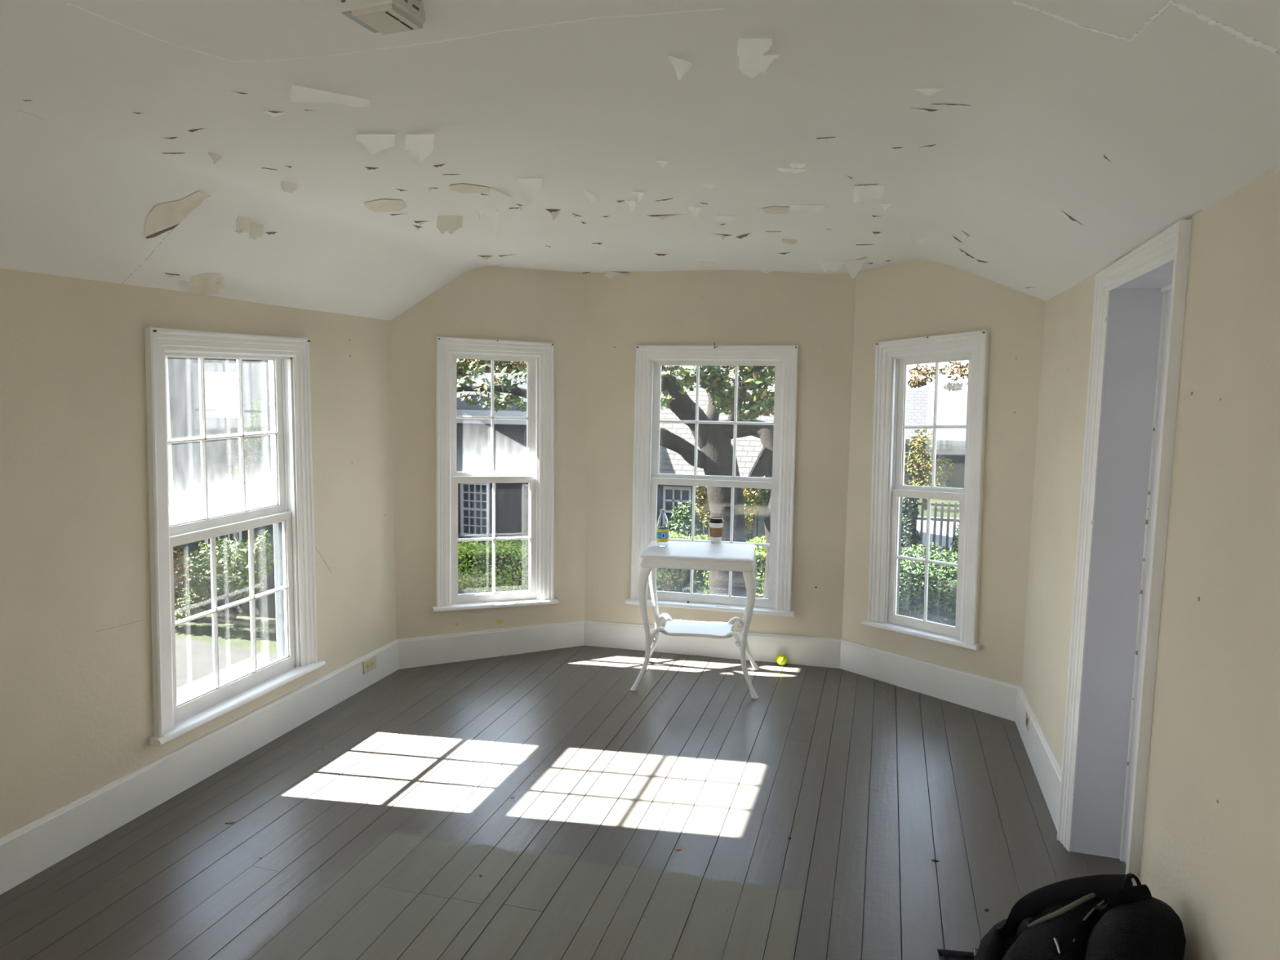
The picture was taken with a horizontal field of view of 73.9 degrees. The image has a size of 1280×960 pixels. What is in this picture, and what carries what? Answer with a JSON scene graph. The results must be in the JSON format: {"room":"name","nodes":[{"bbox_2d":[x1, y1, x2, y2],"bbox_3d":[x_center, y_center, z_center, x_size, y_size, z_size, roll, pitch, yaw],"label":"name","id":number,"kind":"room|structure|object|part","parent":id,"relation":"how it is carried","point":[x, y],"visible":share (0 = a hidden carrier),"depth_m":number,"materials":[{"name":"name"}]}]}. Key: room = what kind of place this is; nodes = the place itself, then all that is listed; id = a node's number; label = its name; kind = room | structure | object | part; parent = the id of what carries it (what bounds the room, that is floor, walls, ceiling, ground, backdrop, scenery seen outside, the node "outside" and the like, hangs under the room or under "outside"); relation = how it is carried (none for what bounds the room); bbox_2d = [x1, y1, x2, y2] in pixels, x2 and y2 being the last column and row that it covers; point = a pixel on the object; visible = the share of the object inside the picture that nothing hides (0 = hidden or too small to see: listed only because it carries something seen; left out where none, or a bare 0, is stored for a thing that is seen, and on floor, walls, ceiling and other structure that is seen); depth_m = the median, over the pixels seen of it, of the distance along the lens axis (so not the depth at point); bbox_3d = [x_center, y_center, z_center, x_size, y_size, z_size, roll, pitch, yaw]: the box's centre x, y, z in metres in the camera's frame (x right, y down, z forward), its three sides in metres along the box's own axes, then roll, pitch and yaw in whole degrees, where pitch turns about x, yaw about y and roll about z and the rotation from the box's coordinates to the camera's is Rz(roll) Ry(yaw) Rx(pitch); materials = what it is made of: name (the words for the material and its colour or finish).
{"room":"damaged room","nodes":[
{"label":"damaged room","id":0,"kind":"room"},
{"bbox_2d":[0,267,395,837],"bbox_3d":[-2.385,0.216,1.442,0.122,2.800,6.880,3,6,16],"label":"wall","id":1,"kind":"structure","parent":0,"point":[77,700],"depth_m":2.98,"materials":[{"name":"beige paint"}]},
{"bbox_2d":[0,639,399,894],"bbox_3d":[-2.334,1.331,1.542,0.019,0.182,6.880,3,6,16],"label":"baseboard","id":2,"kind":"structure","parent":1,"relation":"attached to","point":[28,851],"depth_m":3.28,"materials":[{"name":"paint"}]},
{"bbox_2d":[144,327,325,746],"bbox_3d":[-1.754,0.121,3.600,0.214,1.692,0.980,3,6,16],"label":"window","id":3,"kind":"structure","parent":1,"relation":"in","point":[291,513],"depth_m":3.66,"materials":[{"name":"white paint"}]},
{"bbox_3d":[-1.762,-0.170,3.588,0.026,0.726,0.747,3,6,16],"label":"sash","id":4,"kind":"part","parent":3,"relation":"part of","materials":[{"name":"white paint"}]},
{"bbox_3d":[-1.741,0.553,3.644,0.026,0.743,0.764,3,6,16],"label":"sash","id":5,"kind":"part","parent":3,"relation":"part of","materials":[{"name":"white paint"}]},
{"bbox_3d":[-1.764,0.941,3.688,0.214,0.044,0.980,3,6,16],"label":"sill","id":6,"kind":"part","parent":3,"relation":"part of","materials":[{"name":"white paint"}]},
{"bbox_3d":[-1.824,0.118,3.622,0.017,1.692,0.971,3,6,16],"label":"exterior casing","id":7,"kind":"part","parent":3,"relation":"part of","materials":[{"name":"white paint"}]},
{"bbox_3d":[-1.780,0.166,3.618,0.062,1.534,0.768,3,6,16],"label":"storm frame","id":8,"kind":"part","parent":3,"relation":"part of","materials":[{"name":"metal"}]},
{"bbox_2d":[363,655,376,674],"bbox_3d":[-1.441,0.987,4.541,0.009,0.067,0.114,3,6,16],"label":"wall outlet","id":9,"kind":"object","parent":1,"relation":"attached to","point":[369,664],"visible":1,"depth_m":4.54,"materials":[{"name":"beige plastic"}]},
{"bbox_2d":[390,266,586,639],"bbox_3d":[-0.876,-0.147,5.014,1.151,2.800,0.122,-2,7,-26],"label":"wall","id":10,"kind":"structure","parent":0,"point":[485,302],"depth_m":4.88,"materials":[{"name":"beige paint"}]},
{"bbox_2d":[396,620,584,669],"bbox_3d":[-0.861,0.973,5.072,1.151,0.180,0.019,-2,7,-26],"label":"baseboard","id":11,"kind":"structure","parent":10,"relation":"attached to","point":[418,651],"depth_m":5.04,"materials":[{"name":"paint"}]},
{"bbox_2d":[431,336,559,612],"bbox_3d":[-0.870,-0.073,5.018,0.760,1.705,0.214,-2,7,-26],"label":"window","id":12,"kind":"structure","parent":10,"relation":"in","point":[539,357],"depth_m":5.00,"materials":[{"name":"white paint"}]},
{"bbox_3d":[-0.869,-0.366,5.004,0.533,0.739,0.026,-2,7,-26],"label":"sash","id":13,"kind":"part","parent":12,"relation":"part of","materials":[{"name":"white paint"}]},
{"bbox_3d":[-0.867,0.351,5.048,0.541,0.766,0.026,-2,7,-26],"label":"sash","id":14,"kind":"part","parent":12,"relation":"part of","materials":[{"name":"white paint"}]},
{"bbox_3d":[-0.880,0.741,5.106,0.760,0.069,0.214,-2,7,-26],"label":"sill","id":15,"kind":"part","parent":12,"relation":"part of","materials":[{"name":"white paint"}]},
{"bbox_2d":[0,645,1126,959],"bbox_3d":[-0.188,1.488,1.387,4.800,0.060,8.150,3,6,16],"label":"floor","id":16,"kind":"structure","parent":0,"point":[375,843],"depth_m":3.07,"materials":[{"name":"grey paint"}]},
{"bbox_2d":[630,540,758,698],"bbox_3d":[0.323,0.742,4.694,0.678,0.732,0.519,2,6,8],"label":"side table","id":17,"kind":"object","parent":16,"relation":"on","point":[728,557],"visible":1,"depth_m":4.53,"materials":[{"name":"white paint"}]},
{"bbox_3d":[0.008,0.786,4.526,0.123,0.672,0.068,-2,7,-21],"label":"leg","id":18,"kind":"part","parent":17,"relation":"part of","materials":[{"name":"white paint"}]},
{"bbox_3d":[0.070,0.741,4.948,0.112,0.672,0.080,3,6,16],"label":"leg","id":19,"kind":"part","parent":17,"relation":"part of","materials":[{"name":"white paint"}]},
{"bbox_2d":[656,509,668,546],"bbox_3d":[0.125,0.265,4.712,0.070,0.206,0.070,3,6,16],"label":"water bottle","id":20,"kind":"object","parent":17,"relation":"on","point":[662,533],"visible":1,"depth_m":4.69,"materials":[{"name":"clear plastic"}]},
{"bbox_2d":[662,619,733,638],"bbox_3d":[0.322,0.823,4.702,0.381,0.017,0.281,2,6,8],"label":"shelf","id":21,"kind":"object","parent":17,"relation":"attached to","point":[673,627],"depth_m":4.67,"materials":[{"name":"white paint"}]},
{"bbox_2d":[708,516,724,542],"bbox_3d":[0.435,0.286,4.863,0.090,0.141,0.090,3,6,16],"label":"paper cup","id":22,"kind":"object","parent":17,"relation":"on","point":[716,523],"visible":1,"depth_m":4.83,"materials":[{"name":"white paper"}]},
{"bbox_3d":[0.436,0.228,4.857,0.090,0.024,0.090,3,6,16],"label":"lid","id":23,"kind":"part","parent":22,"relation":"part of","materials":[{"name":"black plastic"}]},
{"bbox_3d":[0.575,0.802,4.446,0.112,0.672,0.080,3,6,16],"label":"leg","id":24,"kind":"part","parent":17,"relation":"part of","materials":[{"name":"white paint"}]},
{"bbox_3d":[0.637,0.757,4.868,0.123,0.672,0.068,-2,7,-21],"label":"leg","id":25,"kind":"part","parent":17,"relation":"part of","materials":[{"name":"white paint"}]},
{"bbox_2d":[775,653,787,665],"bbox_3d":[0.830,1.052,4.984,0.067,0.068,0.067,6,8,43],"label":"tennis ball","id":26,"kind":"object","parent":16,"relation":"on","point":[781,659],"visible":1,"depth_m":4.96,"materials":[{"name":"fabric"}]},
{"bbox_2d":[937,873,1186,959],"bbox_3d":[0.986,1.133,2.049,0.453,0.530,0.683,3,6,16],"label":"backpack","id":27,"kind":"object","parent":16,"relation":"on","point":[1101,917],"visible":1,"depth_m":1.91,"materials":[{"name":"black fabric"}]},
{"bbox_3d":[0.930,1.038,1.894,0.007,0.019,0.035,1,6,6],"label":"zip pull","id":28,"kind":"part","parent":27,"relation":"part of","materials":[{"name":"silver metal"}]},
{"bbox_3d":[1.108,0.909,1.910,0.051,0.050,0.022,1,6,1],"label":"grab handle","id":29,"kind":"part","parent":27,"relation":"part of","materials":[{"name":"black fabric"}]},
{"bbox_2d":[0,0,1279,320],"bbox_3d":[-0.610,-0.583,1.322,3.650,0.516,8.000,3,6,16],"label":"ceiling","id":30,"kind":"structure","parent":0,"point":[293,153],"depth_m":2.20,"materials":[{"name":"paint"}]},
{"bbox_2d":[337,0,425,35],"bbox_3d":[-0.459,-0.833,1.511,0.117,0.044,0.094,3,7,21],"label":"ceiling detector","id":31,"kind":"object","parent":30,"relation":"attached to","point":[384,17],"visible":1,"depth_m":1.49,"materials":[{"name":"white plastic"}]},
{"bbox_2d":[412,4,418,10],"bbox_3d":[-0.397,-0.838,1.508,0.001,0.005,0.019,3,7,21],"label":"vent","id":32,"kind":"object","parent":31,"relation":"attached to","point":[415,6],"depth_m":1.51,"materials":[{"name":"grey plastic"}]},
{"bbox_2d":[584,270,856,639],"bbox_3d":[0.441,-0.137,5.078,1.566,2.800,0.122,2,6,14],"label":"wall","id":33,"kind":"structure","parent":0,"point":[815,313],"depth_m":4.95,"materials":[{"name":"beige paint"}]},
{"bbox_2d":[625,345,798,617],"bbox_3d":[0.440,-0.055,5.080,1.015,1.686,0.214,2,6,14],"label":"window","id":34,"kind":"structure","parent":33,"relation":"in","point":[646,477],"depth_m":5.04,"materials":[{"name":"white paint"}]},
{"bbox_3d":[0.429,0.763,5.168,1.015,0.041,0.214,2,6,14],"label":"sill","id":35,"kind":"part","parent":34,"relation":"part of","materials":[{"name":"white paint"}]},
{"bbox_3d":[0.430,0.372,5.108,0.798,0.749,0.026,2,6,14],"label":"sash","id":36,"kind":"part","parent":34,"relation":"part of","materials":[{"name":"white paint"}]},
{"bbox_3d":[0.451,-0.345,5.065,0.789,0.727,0.026,2,6,14],"label":"sash","id":37,"kind":"part","parent":34,"relation":"part of","materials":[{"name":"white paint"}]},
{"bbox_2d":[716,604,729,607],"bbox_3d":[0.495,0.751,5.069,0.077,0.003,0.023,3,6,16],"label":"paper scrap","id":38,"kind":"object","parent":34,"relation":"on","point":[717,605],"visible":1,"depth_m":5.06,"materials":[{"name":"white paper"}]},
{"bbox_2d":[584,620,841,668],"bbox_3d":[0.410,0.983,5.131,1.566,0.181,0.019,2,6,14],"label":"baseboard","id":39,"kind":"structure","parent":33,"relation":"attached to","point":[817,651],"depth_m":5.10,"materials":[{"name":"paint"}]},
{"bbox_2d":[841,260,1044,686],"bbox_3d":[1.576,-0.058,4.480,0.122,2.800,1.046,-5,8,-41],"label":"wall","id":40,"kind":"structure","parent":0,"point":[918,298],"depth_m":4.25,"materials":[{"name":"beige paint"}]},
{"bbox_2d":[861,329,989,650],"bbox_3d":[1.548,-0.011,4.507,0.214,1.732,0.692,-5,8,-41],"label":"window","id":41,"kind":"structure","parent":40,"relation":"in","point":[892,357],"depth_m":4.53,"materials":[{"name":"white paint"}]},
{"bbox_3d":[1.566,0.036,4.533,0.062,1.567,0.481,-5,8,-41],"label":"storm frame","id":42,"kind":"part","parent":41,"relation":"part of","materials":[{"name":"wood"}]},
{"bbox_3d":[1.543,0.825,4.590,0.214,0.053,0.672,-5,8,-41],"label":"sill","id":43,"kind":"part","parent":41,"relation":"part of","materials":[{"name":"white paint"}]},
{"bbox_3d":[1.531,0.430,4.540,0.026,0.762,0.469,-5,8,-41],"label":"sash","id":44,"kind":"part","parent":41,"relation":"part of","materials":[{"name":"white paint"}]},
{"bbox_3d":[1.559,-0.295,4.494,0.026,0.768,0.468,-5,8,-41],"label":"sash","id":45,"kind":"part","parent":41,"relation":"part of","materials":[{"name":"white paint"}]},
{"bbox_2d":[840,639,1020,721],"bbox_3d":[1.510,1.056,4.554,0.019,0.188,1.046,-5,8,-41],"label":"baseboard","id":46,"kind":"structure","parent":40,"relation":"attached to","point":[989,695],"depth_m":4.50,"materials":[{"name":"paint"}]},
{"bbox_2d":[1021,166,1279,959],"bbox_3d":[0.937,0.348,0.623,0.122,2.800,7.145,3,6,16],"label":"wall","id":47,"kind":"structure","parent":0,"point":[1211,848],"depth_m":1.83,"materials":[{"name":"beige paint"}]},
{"bbox_2d":[1025,711,1029,731],"bbox_3d":[1.745,1.087,3.835,0.003,0.064,0.080,3,6,16],"label":"outlet hole","id":48,"kind":"object","parent":47,"relation":"attached to","point":[1027,718],"visible":1,"depth_m":3.83,"materials":[{"name":"grey"}]},
{"bbox_2d":[1014,686,1061,830],"bbox_3d":[1.693,1.145,3.623,0.019,0.215,1.150,3,6,16],"label":"baseboard","id":49,"kind":"structure","parent":47,"relation":"attached to","point":[1046,768],"depth_m":3.51,"materials":[{"name":"paint"}]},
{"bbox_2d":[1057,219,1191,885],"bbox_3d":[1.515,0.340,2.537,0.231,2.022,0.853,3,6,16],"label":"door","id":50,"kind":"structure","parent":47,"relation":"in","point":[1140,298],"depth_m":2.84,"materials":[{"name":"white paint"}]},
{"bbox_3d":[1.608,0.378,2.514,0.036,1.943,0.705,3,6,16],"label":"panel","id":51,"kind":"part","parent":50,"relation":"part of","materials":[{"name":"purple paint"}]},
{"label":"outside","id":52,"kind":"structure","parent":0,"visible":0},
{"bbox_2d":[174,497,959,654],"bbox_3d":[6.916,2.203,24.380,120.000,0.200,130.000,3,6,16],"label":"lawn","id":53,"kind":"structure","parent":52,"point":[237,634],"depth_m":16.23,"materials":[{"name":"green plant"}]},
{"bbox_2d":[169,522,194,610],"bbox_3d":[-9.112,1.764,15.921,1.711,2.090,0.790,3,6,16],"label":"flowering shrub","id":54,"kind":"object","parent":53,"relation":"on","point":[180,565],"visible":0.14,"depth_m":15.79,"materials":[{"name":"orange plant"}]},
{"bbox_2d":[165,356,275,595],"bbox_3d":[-9.495,-1.637,20.637,7.400,7.800,5.100,-2,7,-27],"label":"house","id":55,"kind":"structure","parent":53,"relation":"on","point":[184,472],"depth_m":18.34,"materials":[{"name":"white"}]},
{"bbox_3d":[-8.999,-1.821,18.316,0.689,0.812,0.020,-2,7,-27],"label":"pane","id":56,"kind":"part","parent":55,"relation":"part of","materials":[{"name":"white"}]},
{"bbox_3d":[-9.109,1.413,18.628,0.608,1.088,0.020,-2,7,-27],"label":"pane","id":57,"kind":"part","parent":55,"relation":"part of","materials":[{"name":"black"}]},
{"bbox_2d":[174,529,274,623],"bbox_3d":[-7.988,1.862,16.331,2.319,1.924,0.815,3,6,16],"label":"shrub","id":58,"kind":"object","parent":53,"relation":"on","point":[198,588],"visible":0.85,"depth_m":16.25,"materials":[{"name":"green plant"}]},
{"bbox_3d":[-7.941,2.083,16.356,1.742,1.412,0.070,3,6,16],"label":"stem","id":59,"kind":"part","parent":58,"relation":"part of","materials":[{"name":"green plant"}]},
{"bbox_2d":[175,636,277,703],"bbox_3d":[-15.331,2.913,14.002,21.182,0.015,8.000,3,7,23],"label":"ground outside","id":60,"kind":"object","parent":53,"relation":"on","point":[193,659],"visible":0.02,"depth_m":13.98,"materials":[{"name":"concrete"}]},
{"bbox_2d":[225,396,266,608],"bbox_3d":[-7.984,0.469,17.380,0.884,4.356,0.484,3,6,16],"label":"climbing shrub","id":61,"kind":"object","parent":53,"relation":"on","point":[258,407],"visible":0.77,"depth_m":17.26,"materials":[{"name":"green plant"}]},
{"bbox_3d":[-7.971,0.677,17.371,0.429,3.944,0.070,3,6,16],"label":"stem","id":62,"kind":"part","parent":61,"relation":"part of","materials":[{"name":"green plant"}]},
{"bbox_2d":[456,359,526,377],"bbox_3d":[-7.912,-3.815,45.849,6.239,6.796,2.666,3,6,16],"label":"autumn tree","id":63,"kind":"object","parent":53,"relation":"on","point":[462,365],"visible":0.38,"depth_m":44.98,"materials":[{"name":"green plant"}]},
{"bbox_2d":[456,373,528,546],"bbox_3d":[-2.993,-1.114,25.855,4.715,5.818,6.660,3,6,16],"label":"house","id":64,"kind":"structure","parent":53,"relation":"on","point":[473,435],"depth_m":23.15,"materials":[{"name":"grey"}]},
{"bbox_3d":[-4.516,0.801,23.373,0.720,1.366,0.020,3,6,16],"label":"pane","id":65,"kind":"part","parent":64,"relation":"part of","materials":[{"name":"black"}]},
{"bbox_2d":[457,537,528,592],"bbox_3d":[-3.003,1.958,19.677,3.753,1.071,1.835,3,6,16],"label":"hedge","id":66,"kind":"object","parent":53,"relation":"on","point":[474,559],"visible":0.46,"depth_m":19.09,"materials":[{"name":"green plant"}]},
{"bbox_2d":[456,360,775,598],"bbox_3d":[-0.197,0.583,12.964,5.163,5.994,2.768,3,6,16],"label":"tree","id":67,"kind":"object","parent":53,"relation":"on","point":[715,455],"visible":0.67,"depth_m":12.76,"materials":[{"name":"green plant"}]},
{"bbox_2d":[658,500,708,539],"bbox_3d":[0.998,1.559,18.202,1.409,2.262,0.754,3,6,16],"label":"shrub","id":68,"kind":"object","parent":53,"relation":"on","point":[682,526],"visible":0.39,"depth_m":18.01,"materials":[{"name":"green plant"}]},
{"bbox_2d":[695,485,710,540],"bbox_3d":[1.325,1.395,17.576,0.504,2.724,0.422,3,6,16],"label":"shrub","id":69,"kind":"object","parent":53,"relation":"on","point":[701,495],"visible":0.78,"depth_m":17.41,"materials":[{"name":"green plant"}]},
{"bbox_3d":[1.323,1.587,17.576,0.263,2.341,0.070,3,6,16],"label":"stem","id":70,"kind":"part","parent":69,"relation":"part of","materials":[{"name":"green plant"}]},
{"bbox_2d":[656,530,766,598],"bbox_3d":[1.480,1.981,16.710,3.516,1.769,1.671,3,6,16],"label":"hedge","id":71,"kind":"object","parent":53,"relation":"on","point":[668,580],"visible":0.16,"depth_m":16.28,"materials":[{"name":"green plant"}]},
{"bbox_2d":[656,364,774,541],"bbox_3d":[2.509,-0.817,25.848,4.921,5.374,7.760,3,6,16],"label":"house","id":72,"kind":"structure","parent":53,"relation":"on","point":[748,448],"depth_m":22.85,"materials":[{"name":"grey"}]},
{"bbox_3d":[1.003,0.850,22.812,0.638,1.191,0.020,3,6,16],"label":"pane","id":73,"kind":"part","parent":72,"relation":"part of","materials":[{"name":"black"}]},
{"bbox_2d":[742,447,770,541],"bbox_3d":[3.160,0.688,20.191,1.152,3.608,2.600,3,6,16],"label":"gabled wing","id":74,"kind":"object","parent":53,"relation":"on","point":[760,468],"visible":0.13,"depth_m":19.11},
{"bbox_2d":[742,475,771,541],"bbox_3d":[2.369,1.339,17.482,0.806,2.878,0.505,3,6,16],"label":"shrub","id":75,"kind":"object","parent":53,"relation":"on","point":[754,500],"visible":0.59,"depth_m":17.32,"materials":[{"name":"green plant"}]},
{"bbox_3d":[2.293,1.474,17.490,0.246,2.607,0.070,3,6,16],"label":"stem","id":76,"kind":"part","parent":75,"relation":"part of","materials":[{"name":"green plant"}]},
{"bbox_2d":[901,497,921,549],"bbox_3d":[6.717,1.280,21.220,0.609,2.314,0.585,3,6,16],"label":"evergreen","id":77,"kind":"object","parent":53,"relation":"on","point":[910,512],"visible":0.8,"depth_m":21.07,"materials":[{"name":"green plant"}]},
{"bbox_2d":[898,542,958,626],"bbox_3d":[5.285,2.168,15.629,2.232,1.745,2.647,3,6,16],"label":"hedge","id":78,"kind":"object","parent":53,"relation":"on","point":[942,579],"visible":0.35,"depth_m":14.59,"materials":[{"name":"green plant"}]},
{"bbox_2d":[903,428,954,510],"bbox_3d":[11.152,-0.446,33.363,2.244,3.284,1.420,3,6,16],"label":"autumn tree","id":79,"kind":"object","parent":53,"relation":"on","point":[923,442],"visible":0.78,"depth_m":33.19,"materials":[{"name":"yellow plant"}]},
{"bbox_3d":[11.291,-0.127,33.330,0.891,2.662,0.070,3,6,16],"label":"stem","id":80,"kind":"part","parent":79,"relation":"part of","materials":[{"name":"green plant"}]},
{"bbox_2d":[901,500,959,553],"bbox_3d":[8.311,1.350,23.398,2.294,1.543,0.070,3,6,16],"label":"picket fence","id":81,"kind":"object","parent":53,"relation":"on","point":[922,504],"visible":0.28,"depth_m":23.38,"materials":[{"name":"white wood"}]},
{"bbox_3d":[8.318,1.093,23.382,2.294,0.070,0.045,3,6,16],"label":"rail","id":82,"kind":"part","parent":81,"relation":"part of","materials":[{"name":"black wood"}]},
{"bbox_3d":[8.308,1.882,23.467,2.294,0.070,0.045,3,6,16],"label":"rail","id":83,"kind":"part","parent":81,"relation":"part of","materials":[{"name":"black wood"}]},
{"bbox_3d":[8.323,0.686,23.338,2.294,0.070,0.045,3,6,16],"label":"rail","id":84,"kind":"part","parent":81,"relation":"part of","materials":[{"name":"black wood"}]},
{"bbox_2d":[903,391,967,488],"bbox_3d":[16.357,-2.254,44.193,9.038,4.684,10.800,3,6,16],"label":"house","id":85,"kind":"structure","parent":53,"relation":"on","point":[952,405],"depth_m":40.73,"materials":[{"name":"grey"}]},
{"bbox_2d":[906,360,968,391],"bbox_3d":[18.964,-4.064,52.640,4.947,6.569,2.074,3,6,16],"label":"autumn tree","id":86,"kind":"object","parent":53,"relation":"on","point":[917,382],"visible":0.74,"depth_m":52.41,"materials":[{"name":"orange plant"}]},
{"bbox_3d":[18.917,-3.781,52.710,3.541,5.991,0.070,3,6,16],"label":"stem","id":87,"kind":"part","parent":86,"relation":"part of","materials":[{"name":"green plant"}]},
{"bbox_2d":[950,501,959,552],"bbox_3d":[8.154,1.381,20.795,1.085,2.245,0.727,3,6,16],"label":"evergreen","id":88,"kind":"object","parent":53,"relation":"on","point":[955,544],"visible":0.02,"depth_m":20.84,"materials":[{"name":"green plant"}]},
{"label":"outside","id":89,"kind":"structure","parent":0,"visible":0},
{"bbox_2d":[916,515,959,553],"bbox_3d":[10.543,1.776,27.778,8.634,0.020,7.400,3,6,16],"label":"road","id":90,"kind":"structure","parent":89,"point":[938,522],"depth_m":28.16,"materials":[{"name":"grey asphalt"}]}
]}

